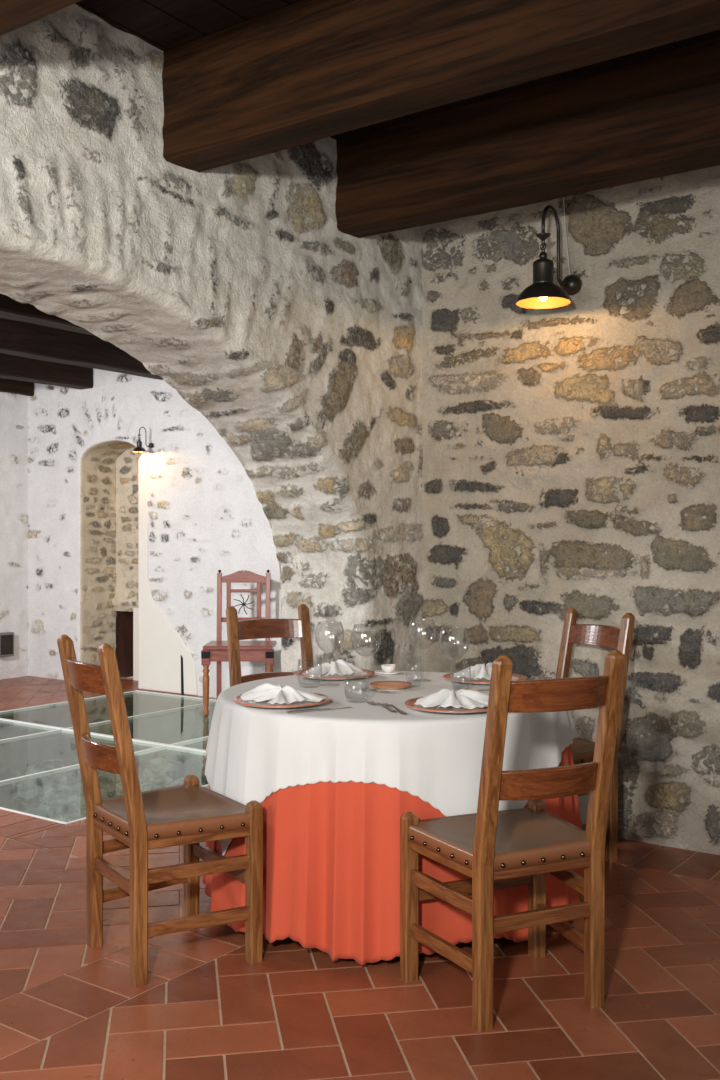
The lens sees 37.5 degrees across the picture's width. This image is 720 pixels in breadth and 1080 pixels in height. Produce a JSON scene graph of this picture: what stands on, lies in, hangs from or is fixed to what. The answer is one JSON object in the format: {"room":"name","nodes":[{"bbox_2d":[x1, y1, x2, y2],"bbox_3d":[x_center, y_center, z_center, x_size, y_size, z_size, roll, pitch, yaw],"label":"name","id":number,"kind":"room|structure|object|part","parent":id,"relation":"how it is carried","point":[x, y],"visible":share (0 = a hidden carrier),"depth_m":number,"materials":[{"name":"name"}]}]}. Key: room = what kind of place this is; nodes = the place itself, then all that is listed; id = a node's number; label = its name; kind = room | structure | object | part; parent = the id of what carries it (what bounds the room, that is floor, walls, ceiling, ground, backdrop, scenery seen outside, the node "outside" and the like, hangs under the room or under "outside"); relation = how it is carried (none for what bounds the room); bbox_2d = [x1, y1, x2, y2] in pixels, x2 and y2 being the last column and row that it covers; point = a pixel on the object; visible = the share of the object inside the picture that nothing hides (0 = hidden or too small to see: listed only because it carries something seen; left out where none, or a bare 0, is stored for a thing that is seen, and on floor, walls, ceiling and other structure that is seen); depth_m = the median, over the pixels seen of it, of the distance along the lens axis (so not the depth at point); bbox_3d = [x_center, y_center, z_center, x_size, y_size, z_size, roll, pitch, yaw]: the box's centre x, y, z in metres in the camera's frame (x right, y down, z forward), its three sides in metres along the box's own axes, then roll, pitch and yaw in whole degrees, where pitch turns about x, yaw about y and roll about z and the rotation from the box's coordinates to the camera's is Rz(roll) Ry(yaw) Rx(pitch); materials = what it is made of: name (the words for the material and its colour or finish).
{"room":"restaurant","nodes":[
{"label":"restaurant","id":0,"kind":"room"},
{"bbox_2d":[0,392,28,679],"bbox_3d":[-5.303,-0.220,6.904,0.032,3.080,7.620,0,0,35],"label":"wall","id":1,"kind":"structure","parent":0,"point":[14,519],"depth_m":9.86,"materials":[{"name":"white paint"}]},
{"bbox_2d":[0,632,13,656],"bbox_3d":[-3.259,0.960,9.733,0.066,0.220,0.160,0,0,35],"label":"box","id":2,"kind":"object","parent":1,"relation":"attached to","point":[6,638],"visible":1,"depth_m":9.72,"materials":[{"name":"grey metal"}]},
{"bbox_2d":[0,690,215,824],"bbox_3d":[-1.612,1.290,6.894,2.920,0.028,3.130,0,0,35],"label":"frame","id":3,"kind":"structure","parent":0,"point":[51,730],"depth_m":6.97,"materials":[{"name":"white metal"}]},
{"bbox_2d":[201,570,275,716],"bbox_3d":[-0.885,0.753,7.873,0.526,1.054,0.446,0,0,0],"label":"chair","id":4,"kind":"object","parent":3,"relation":"on","point":[213,651],"visible":0.87,"depth_m":8.03,"materials":[{"name":"red wood"}]},
{"bbox_3d":[-1.117,1.087,7.690,0.054,0.385,0.054,0,0,0],"label":"leg","id":5,"kind":"part","parent":4,"relation":"part of","materials":[{"name":"orange wood"}]},
{"bbox_3d":[-1.070,0.765,8.065,0.036,1.030,0.063,0,0,0],"label":"post","id":6,"kind":"part","parent":4,"relation":"part of","materials":[{"name":"red wood"}]},
{"bbox_3d":[-0.885,0.838,7.685,0.410,0.085,0.026,0,0,0],"label":"seat rail","id":7,"kind":"part","parent":4,"relation":"part of","materials":[{"name":"red wood"}]},
{"bbox_3d":[-0.885,0.780,7.857,0.500,0.030,0.415,0,0,0],"label":"seat","id":8,"kind":"part","parent":4,"relation":"part of","materials":[{"name":"red wood"}]},
{"bbox_3d":[-0.885,0.608,8.073,0.340,0.035,0.022,0,0,0],"label":"rail","id":9,"kind":"part","parent":4,"relation":"part of","materials":[{"name":"red wood"}]},
{"bbox_3d":[-0.885,0.388,8.073,0.220,0.025,0.022,0,0,0],"label":"rail","id":10,"kind":"part","parent":4,"relation":"part of","materials":[{"name":"red wood"}]},
{"bbox_3d":[-0.885,0.278,8.080,0.340,0.095,0.024,0,0,0],"label":"crest rail","id":11,"kind":"part","parent":4,"relation":"part of","materials":[{"name":"red wood"}]},
{"bbox_3d":[-0.700,0.765,8.065,0.036,1.030,0.063,0,0,0],"label":"post","id":12,"kind":"part","parent":4,"relation":"part of","materials":[{"name":"red wood"}]},
{"bbox_3d":[-0.653,1.087,7.690,0.054,0.385,0.054,0,0,0],"label":"leg","id":13,"kind":"part","parent":4,"relation":"part of","materials":[{"name":"orange wood"}]},
{"bbox_2d":[112,447,140,680],"bbox_3d":[-1.969,0.190,9.653,0.850,2.220,0.080,0,0,35],"label":"wall","id":14,"kind":"structure","parent":0,"point":[126,465],"depth_m":9.80,"materials":[{"name":"beige stone"}]},
{"bbox_2d":[27,368,280,697],"bbox_3d":[-0.969,-0.220,8.703,5.300,3.080,0.438,0,0,35],"label":"wall","id":15,"kind":"structure","parent":0,"point":[206,516],"depth_m":9.15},
{"bbox_2d":[116,611,132,676],"bbox_3d":[-2.111,0.890,9.962,0.400,0.820,0.300,0,0,35],"label":"door","id":16,"kind":"structure","parent":15,"relation":"in","point":[124,619],"depth_m":10.01,"materials":[{"name":"brown wood"}]},
{"bbox_2d":[132,427,152,452],"bbox_3d":[-1.830,-0.846,8.922,0.119,0.215,0.192,0,0,35],"label":"wall lamp","id":17,"kind":"object","parent":15,"relation":"attached to","point":[139,448],"visible":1,"depth_m":8.88,"materials":[{"name":"brown metal"}]},
{"bbox_3d":[-1.851,-0.759,8.893,0.119,0.042,0.119,0,0,35],"label":"lamp shade","id":18,"kind":"part","parent":17,"relation":"part of","materials":[{"name":"brown metal"}]},
{"bbox_2d":[138,456,197,695],"bbox_3d":[-1.611,0.281,8.918,0.694,1.998,0.046,0,0,35],"label":"trim","id":19,"kind":"structure","parent":15,"relation":"attached to","point":[161,647],"depth_m":9.01,"materials":[{"name":"beige paint"}]},
{"bbox_2d":[181,655,183,694],"bbox_3d":[-1.469,1.115,8.797,0.035,0.330,0.019,0,0,35],"label":"trim","id":20,"kind":"structure","parent":15,"relation":"attached to","point":[182,677],"depth_m":8.79,"materials":[{"name":"metal"}]},
{"bbox_2d":[0,4,423,671],"bbox_3d":[-1.507,-0.220,2.991,0.523,3.080,5.620,0,0,35],"label":"wall","id":21,"kind":"structure","parent":0,"point":[297,337],"depth_m":4.25,"materials":[{"name":"beige stone"}]},
{"bbox_2d":[0,676,719,1079],"bbox_3d":[-0.972,1.655,4.285,10.300,0.751,8.350,0,0,35],"label":"floor","id":22,"kind":"structure","parent":0,"point":[369,1045],"depth_m":3.02,"materials":[{"name":"tile"}]},
{"bbox_2d":[0,745,207,821],"bbox_3d":[-1.613,1.857,6.846,3.114,0.570,3.298,0,0,35],"label":"rubble","id":23,"kind":"object","parent":22,"relation":"in","point":[59,796],"visible":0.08,"depth_m":7.80,"materials":[{"name":"grey stone"}]},
{"bbox_2d":[57,634,262,986],"bbox_3d":[-0.639,0.787,3.273,0.510,0.986,0.481,0,0,-35],"label":"dining chair","id":24,"kind":"object","parent":22,"relation":"on","point":[188,814],"visible":1,"depth_m":3.19,"materials":[{"name":"brown wood"}]},
{"bbox_3d":[-0.877,0.787,3.322,0.137,0.986,0.047,0,0,-35],"label":"post","id":25,"kind":"part","parent":24,"relation":"part of","materials":[{"name":"brown wood"}]},
{"bbox_3d":[-0.739,0.869,3.204,0.024,0.053,0.312,0,0,-35],"label":"seat rail","id":26,"kind":"part","parent":24,"relation":"part of","materials":[{"name":"brown wood"}]},
{"bbox_3d":[-0.678,0.787,3.033,0.137,0.986,0.047,0,0,-35],"label":"post","id":27,"kind":"part","parent":24,"relation":"part of","materials":[{"name":"brown wood"}]},
{"bbox_3d":[-0.592,0.849,3.305,0.383,0.053,0.468,0,0,-35],"label":"seat","id":28,"kind":"part","parent":24,"relation":"part of","materials":[{"name":"brown leather"}]},
{"bbox_3d":[-0.570,1.037,3.585,0.043,0.486,0.045,0,0,-35],"label":"leg","id":29,"kind":"part","parent":24,"relation":"part of","materials":[{"name":"brown wood"}]},
{"bbox_3d":[-0.481,0.867,3.143,0.324,0.057,0.026,0,0,-28],"label":"seat rail","id":30,"kind":"part","parent":24,"relation":"part of","materials":[{"name":"brown wood"}]},
{"bbox_3d":[-0.323,1.037,3.226,0.043,0.486,0.045,0,0,-35],"label":"leg","id":31,"kind":"part","parent":24,"relation":"part of","materials":[{"name":"brown wood"}]},
{"bbox_2d":[226,604,313,686],"bbox_3d":[-0.317,0.787,4.592,0.481,0.986,0.510,0,0,-27],"label":"dining chair","id":32,"kind":"object","parent":22,"relation":"on","point":[237,630],"visible":0.11,"depth_m":4.77,"materials":[{"name":"brown wood"}]},
{"bbox_3d":[-0.550,0.787,4.663,0.047,0.986,0.137,0,0,-27],"label":"post","id":33,"kind":"part","parent":32,"relation":"part of","materials":[{"name":"brown wood"}]},
{"bbox_3d":[-0.236,0.787,4.821,0.047,0.986,0.137,0,0,-27],"label":"post","id":34,"kind":"part","parent":32,"relation":"part of","materials":[{"name":"brown wood"}]},
{"bbox_2d":[400,650,624,1031],"bbox_3d":[0.437,0.787,2.963,0.481,0.986,0.510,0,0,-23],"label":"dining chair","id":35,"kind":"object","parent":22,"relation":"on","point":[497,849],"visible":1,"depth_m":2.86,"materials":[{"name":"brown wood"}]},
{"bbox_3d":[0.144,1.037,3.092,0.045,0.486,0.043,0,0,-23],"label":"leg","id":36,"kind":"part","parent":35,"relation":"part of","materials":[{"name":"brown wood"}]},
{"bbox_3d":[0.233,0.867,2.937,0.026,0.057,0.324,0,0,-30],"label":"seat rail","id":37,"kind":"part","parent":35,"relation":"part of","materials":[{"name":"brown wood"}]},
{"bbox_3d":[0.342,0.787,2.739,0.047,0.986,0.137,0,0,-23],"label":"post","id":38,"kind":"part","parent":35,"relation":"part of","materials":[{"name":"brown wood"}]},
{"bbox_3d":[0.414,0.849,3.015,0.468,0.053,0.383,0,0,-23],"label":"seat","id":39,"kind":"part","parent":35,"relation":"part of","materials":[{"name":"brown leather"}]},
{"bbox_3d":[0.545,1.037,3.264,0.045,0.486,0.043,0,0,-23],"label":"leg","id":40,"kind":"part","parent":35,"relation":"part of","materials":[{"name":"brown wood"}]},
{"bbox_3d":[0.484,0.869,2.852,0.312,0.053,0.024,0,0,-23],"label":"seat rail","id":41,"kind":"part","parent":35,"relation":"part of","materials":[{"name":"brown wood"}]},
{"bbox_3d":[0.665,0.787,2.878,0.047,0.986,0.137,0,0,-23],"label":"post","id":42,"kind":"part","parent":35,"relation":"part of","materials":[{"name":"brown wood"}]},
{"bbox_2d":[555,608,634,862],"bbox_3d":[0.809,0.787,4.326,0.510,0.986,0.481,0,0,-29],"label":"dining chair","id":43,"kind":"object","parent":22,"relation":"on","point":[614,637],"visible":0.24,"depth_m":4.26,"materials":[{"name":"brown wood"}]},
{"bbox_3d":[0.872,0.787,4.562,0.137,0.986,0.047,0,0,-29],"label":"post","id":44,"kind":"part","parent":43,"relation":"part of","materials":[{"name":"brown wood"}]},
{"bbox_3d":[0.760,0.849,4.299,0.383,0.053,0.468,0,0,-29],"label":"seat","id":45,"kind":"part","parent":43,"relation":"part of","materials":[{"name":"brown leather"}]},
{"bbox_3d":[1.042,0.787,4.254,0.137,0.986,0.047,0,0,-29],"label":"post","id":46,"kind":"part","parent":43,"relation":"part of","materials":[{"name":"brown wood"}]},
{"bbox_3d":[0.107,0.912,3.780,1.190,0.730,1.190,0,0,0],"label":"round table","id":47,"kind":"object","parent":22,"relation":"on","visible":0},
{"bbox_2d":[205,671,578,855],"bbox_3d":[0.105,0.788,3.777,1.306,0.496,1.262,0,0,0],"label":"tablecloth","id":48,"kind":"object","parent":47,"relation":"on","point":[252,753],"visible":0.7,"depth_m":3.27,"materials":[{"name":"white fabric"}]},
{"bbox_2d":[233,692,330,708],"bbox_3d":[-0.255,0.529,3.475,0.319,0.020,0.319,0,0,0],"label":"plate","id":49,"kind":"object","parent":48,"relation":"on","point":[296,704],"visible":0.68,"depth_m":3.44,"materials":[{"name":"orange ceramic"}]},
{"bbox_3d":[-0.255,0.530,3.475,0.315,0.018,0.315,0,0,0],"label":"dish","id":50,"kind":"part","parent":49,"relation":"part of","materials":[{"name":"ceramic"}]},
{"bbox_2d":[240,683,326,703],"bbox_3d":[-0.252,0.498,3.481,0.212,0.052,0.263,0,0,-44],"label":"napkin","id":51,"kind":"object","parent":49,"relation":"on","point":[279,694],"visible":1,"depth_m":3.45,"materials":[{"name":"fabric"}]},
{"bbox_2d":[286,707,350,712],"bbox_3d":[-0.127,0.535,3.356,0.233,0.006,0.019,0,0,-30],"label":"knife","id":52,"kind":"object","parent":48,"relation":"on","point":[313,709],"visible":1,"depth_m":3.33,"materials":[{"name":"metal"}]},
{"bbox_3d":[-0.178,0.535,3.326,0.115,0.006,0.019,0,0,-30],"label":"handle","id":53,"kind":"part","parent":52,"relation":"part of","materials":[{"name":"metal"}]},
{"bbox_3d":[-0.077,0.537,3.385,0.118,0.003,0.019,0,0,-30],"label":"blade","id":54,"kind":"part","parent":52,"relation":"part of","materials":[{"name":"metal"}]},
{"bbox_2d":[315,621,343,685],"bbox_3d":[-0.112,0.421,3.930,0.109,0.235,0.109,0,0,35],"label":"wine glass","id":55,"kind":"object","parent":48,"relation":"on","point":[319,621],"visible":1,"depth_m":3.94,"materials":[{"name":"clear glass"}]},
{"bbox_2d":[294,669,374,679],"bbox_3d":[-0.100,0.529,4.155,0.319,0.020,0.319,0,0,0],"label":"plate","id":56,"kind":"object","parent":48,"relation":"on","point":[305,673],"visible":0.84,"depth_m":4.14,"materials":[{"name":"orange ceramic"}]},
{"bbox_3d":[-0.100,0.530,4.155,0.315,0.018,0.315,0,0,0],"label":"dish","id":57,"kind":"part","parent":56,"relation":"part of","materials":[{"name":"ceramic"}]},
{"bbox_2d":[309,659,362,675],"bbox_3d":[-0.097,0.495,4.155,0.215,0.058,0.190,0,0,0],"label":"napkin","id":58,"kind":"object","parent":56,"relation":"on","point":[341,667],"visible":1,"depth_m":4.12,"materials":[{"name":"fabric"}]},
{"bbox_2d":[351,624,380,690],"bbox_3d":[0.022,0.421,3.800,0.109,0.235,0.109,0,0,35],"label":"wine glass","id":59,"kind":"object","parent":48,"relation":"on","point":[354,624],"visible":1,"depth_m":3.80,"materials":[{"name":"clear glass"}]},
{"bbox_2d":[367,701,396,712],"bbox_3d":[0.070,0.532,3.399,0.025,0.013,0.198,0,0,-24],"label":"fork","id":60,"kind":"object","parent":48,"relation":"on","point":[368,702],"visible":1,"depth_m":3.38,"materials":[{"name":"metal"}]},
{"bbox_3d":[0.079,0.532,3.379,0.025,0.013,0.155,0,0,-24],"label":"handle","id":61,"kind":"part","parent":60,"relation":"part of","materials":[{"name":"metal"}]},
{"bbox_2d":[375,664,401,674],"bbox_3d":[0.115,0.521,4.270,0.110,0.036,0.110,0,0,0],"label":"saucer","id":62,"kind":"object","parent":48,"relation":"on","point":[388,669],"visible":1,"depth_m":4.25,"materials":[{"name":"white ceramic"}]},
{"bbox_3d":[0.115,0.534,4.270,0.110,0.011,0.110,0,0,0],"label":"plate","id":63,"kind":"part","parent":62,"relation":"part of","materials":[{"name":"white ceramic"}]},
{"bbox_2d":[381,664,395,672],"bbox_3d":[0.115,0.519,4.270,0.060,0.031,0.060,0,0,0],"label":"bowl","id":64,"kind":"object","parent":62,"relation":"on","point":[387,668],"depth_m":4.26,"materials":[{"name":"white ceramic"}]},
{"bbox_2d":[369,681,411,689],"bbox_3d":[0.110,0.531,3.860,0.159,0.016,0.159,0,0,0],"label":"dish","id":65,"kind":"object","parent":48,"relation":"on","point":[383,685],"visible":1,"depth_m":3.88,"materials":[{"name":"orange ceramic"}]},
{"bbox_2d":[382,703,407,714],"bbox_3d":[0.108,0.532,3.359,0.025,0.013,0.198,0,0,-19],"label":"fork","id":66,"kind":"object","parent":48,"relation":"on","point":[393,706],"visible":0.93,"depth_m":3.32,"materials":[{"name":"metal"}]},
{"bbox_2d":[408,618,435,681],"bbox_3d":[0.238,0.421,4.060,0.109,0.235,0.109,0,0,35],"label":"wine glass","id":67,"kind":"object","parent":48,"relation":"on","point":[427,618],"visible":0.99,"depth_m":4.07,"materials":[{"name":"clear glass"}]},
{"bbox_2d":[404,697,487,713],"bbox_3d":[0.300,0.529,3.375,0.319,0.020,0.319,0,0,0],"label":"plate","id":68,"kind":"object","parent":48,"relation":"on","point":[409,703],"visible":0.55,"depth_m":3.33,"materials":[{"name":"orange ceramic"}]},
{"bbox_3d":[0.300,0.530,3.375,0.315,0.018,0.315,0,0,0],"label":"dish","id":69,"kind":"part","parent":68,"relation":"part of","materials":[{"name":"ceramic"}]},
{"bbox_2d":[414,688,488,708],"bbox_3d":[0.310,0.497,3.373,0.267,0.053,0.224,0,0,19],"label":"napkin","id":70,"kind":"object","parent":68,"relation":"on","point":[470,699],"visible":0.98,"depth_m":3.33,"materials":[{"name":"fabric"}]},
{"bbox_2d":[450,666,471,689],"bbox_3d":[0.365,0.497,3.830,0.076,0.085,0.076,0,0,35],"label":"tumbler","id":71,"kind":"object","parent":48,"relation":"on","point":[451,666],"visible":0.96,"depth_m":3.83,"materials":[{"name":"clear glass"}]},
{"bbox_2d":[443,672,526,684],"bbox_3d":[0.475,0.529,4.030,0.319,0.020,0.319,0,0,0],"label":"plate","id":72,"kind":"object","parent":48,"relation":"on","point":[515,677],"visible":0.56,"depth_m":4.02,"materials":[{"name":"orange ceramic"}]},
{"bbox_2d":[453,662,491,679],"bbox_3d":[0.470,0.495,4.029,0.191,0.058,0.181,0,0,-29],"label":"napkin","id":73,"kind":"object","parent":72,"relation":"on","point":[478,671],"visible":0.76,"depth_m":3.99,"materials":[{"name":"fabric"}]},
{"bbox_3d":[0.475,0.530,4.030,0.315,0.018,0.315,0,0,0],"label":"dish","id":74,"kind":"part","parent":72,"relation":"part of","materials":[{"name":"ceramic"}]},
{"bbox_2d":[203,744,583,964],"bbox_3d":[0.076,0.901,3.789,1.263,0.714,1.274,0,0,-35],"label":"tablecloth","id":75,"kind":"object","parent":47,"relation":"on","point":[331,851],"visible":0.38,"depth_m":3.19,"materials":[{"name":"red fabric"}]},
{"bbox_2d":[75,0,719,139],"bbox_3d":[-1.027,-1.735,4.170,10.243,0.030,8.100,0,0,35],"label":"ceiling","id":76,"kind":"structure","parent":0,"point":[166,25],"depth_m":3.53,"materials":[{"name":"brown wood"}]},
{"bbox_2d":[0,378,33,395],"bbox_3d":[-5.237,-1.532,6.888,0.076,0.373,7.470,0,0,35],"label":"ceiling beam","id":77,"kind":"structure","parent":76,"relation":"attached to","point":[6,385],"depth_m":9.77,"materials":[{"name":"brown wood"}]},
{"bbox_2d":[0,0,80,35],"bbox_3d":[0.574,-1.527,1.634,4.512,0.383,0.197,0,0,35],"label":"ceiling beam","id":78,"kind":"structure","parent":76,"relation":"attached to","point":[14,14],"depth_m":2.68,"materials":[{"name":"brown wood"}]},
{"bbox_2d":[0,353,92,389],"bbox_3d":[-4.613,-1.531,6.446,0.188,0.375,7.470,0,0,35],"label":"ceiling beam","id":79,"kind":"structure","parent":76,"relation":"attached to","point":[12,367],"depth_m":9.04,"materials":[{"name":"brown wood"}]},
{"bbox_2d":[0,293,95,335],"bbox_3d":[-2.915,-1.531,5.244,0.187,0.374,7.470,0,0,35],"label":"ceiling beam","id":80,"kind":"structure","parent":76,"relation":"attached to","point":[11,309],"depth_m":6.44,"materials":[{"name":"brown wood"}]},
{"bbox_2d":[0,318,163,379],"bbox_3d":[-3.772,-1.532,5.851,0.186,0.372,7.470,0,0,35],"label":"ceiling beam","id":81,"kind":"structure","parent":76,"relation":"attached to","point":[17,338],"depth_m":7.93,"materials":[{"name":"brown wood"}]},
{"bbox_2d":[162,0,719,171],"bbox_3d":[1.192,-1.526,2.507,4.512,0.384,0.186,0,0,35],"label":"ceiling beam","id":82,"kind":"structure","parent":76,"relation":"attached to","point":[302,72],"depth_m":3.24,"materials":[{"name":"brown wood"}]},
{"bbox_2d":[335,37,719,237],"bbox_3d":[1.779,-1.525,3.335,4.512,0.387,0.187,0,0,35],"label":"ceiling beam","id":83,"kind":"structure","parent":76,"relation":"attached to","point":[657,115],"depth_m":4.01,"materials":[{"name":"brown wood"}]},
{"bbox_2d":[421,165,719,854],"bbox_3d":[2.167,-0.220,3.804,4.620,3.080,0.037,0,0,35],"label":"wall","id":84,"kind":"structure","parent":0,"point":[571,453],"depth_m":4.61,"materials":[{"name":"beige stone"}]},
{"bbox_2d":[515,205,581,309],"bbox_3d":[0.812,-1.209,4.514,0.238,0.430,0.384,0,0,35],"label":"wall lamp","id":85,"kind":"object","parent":84,"relation":"attached to","point":[543,294],"visible":1,"depth_m":4.45,"materials":[{"name":"brown metal"}]},
{"bbox_3d":[0.770,-1.036,4.454,0.238,0.083,0.238,0,0,35],"label":"lamp shade","id":86,"kind":"part","parent":85,"relation":"part of","materials":[{"name":"brown metal"}]},
{"bbox_3d":[0.838,-1.257,4.547,0.021,0.335,0.245,0,0,38],"label":"arm","id":87,"kind":"part","parent":85,"relation":"part of","materials":[{"name":"brown metal"}]},
{"bbox_3d":[0.920,-1.122,4.646,0.090,0.090,0.044,0,0,35],"label":"wall plate","id":88,"kind":"part","parent":85,"relation":"part of","materials":[{"name":"brown metal"}]},
{"bbox_2d":[563,197,569,274],"bbox_3d":[0.907,-1.440,4.666,0.042,0.560,0.010,0,0,35],"label":"cable","id":89,"kind":"object","parent":84,"relation":"attached to","point":[563,197],"visible":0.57,"depth_m":4.67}
]}

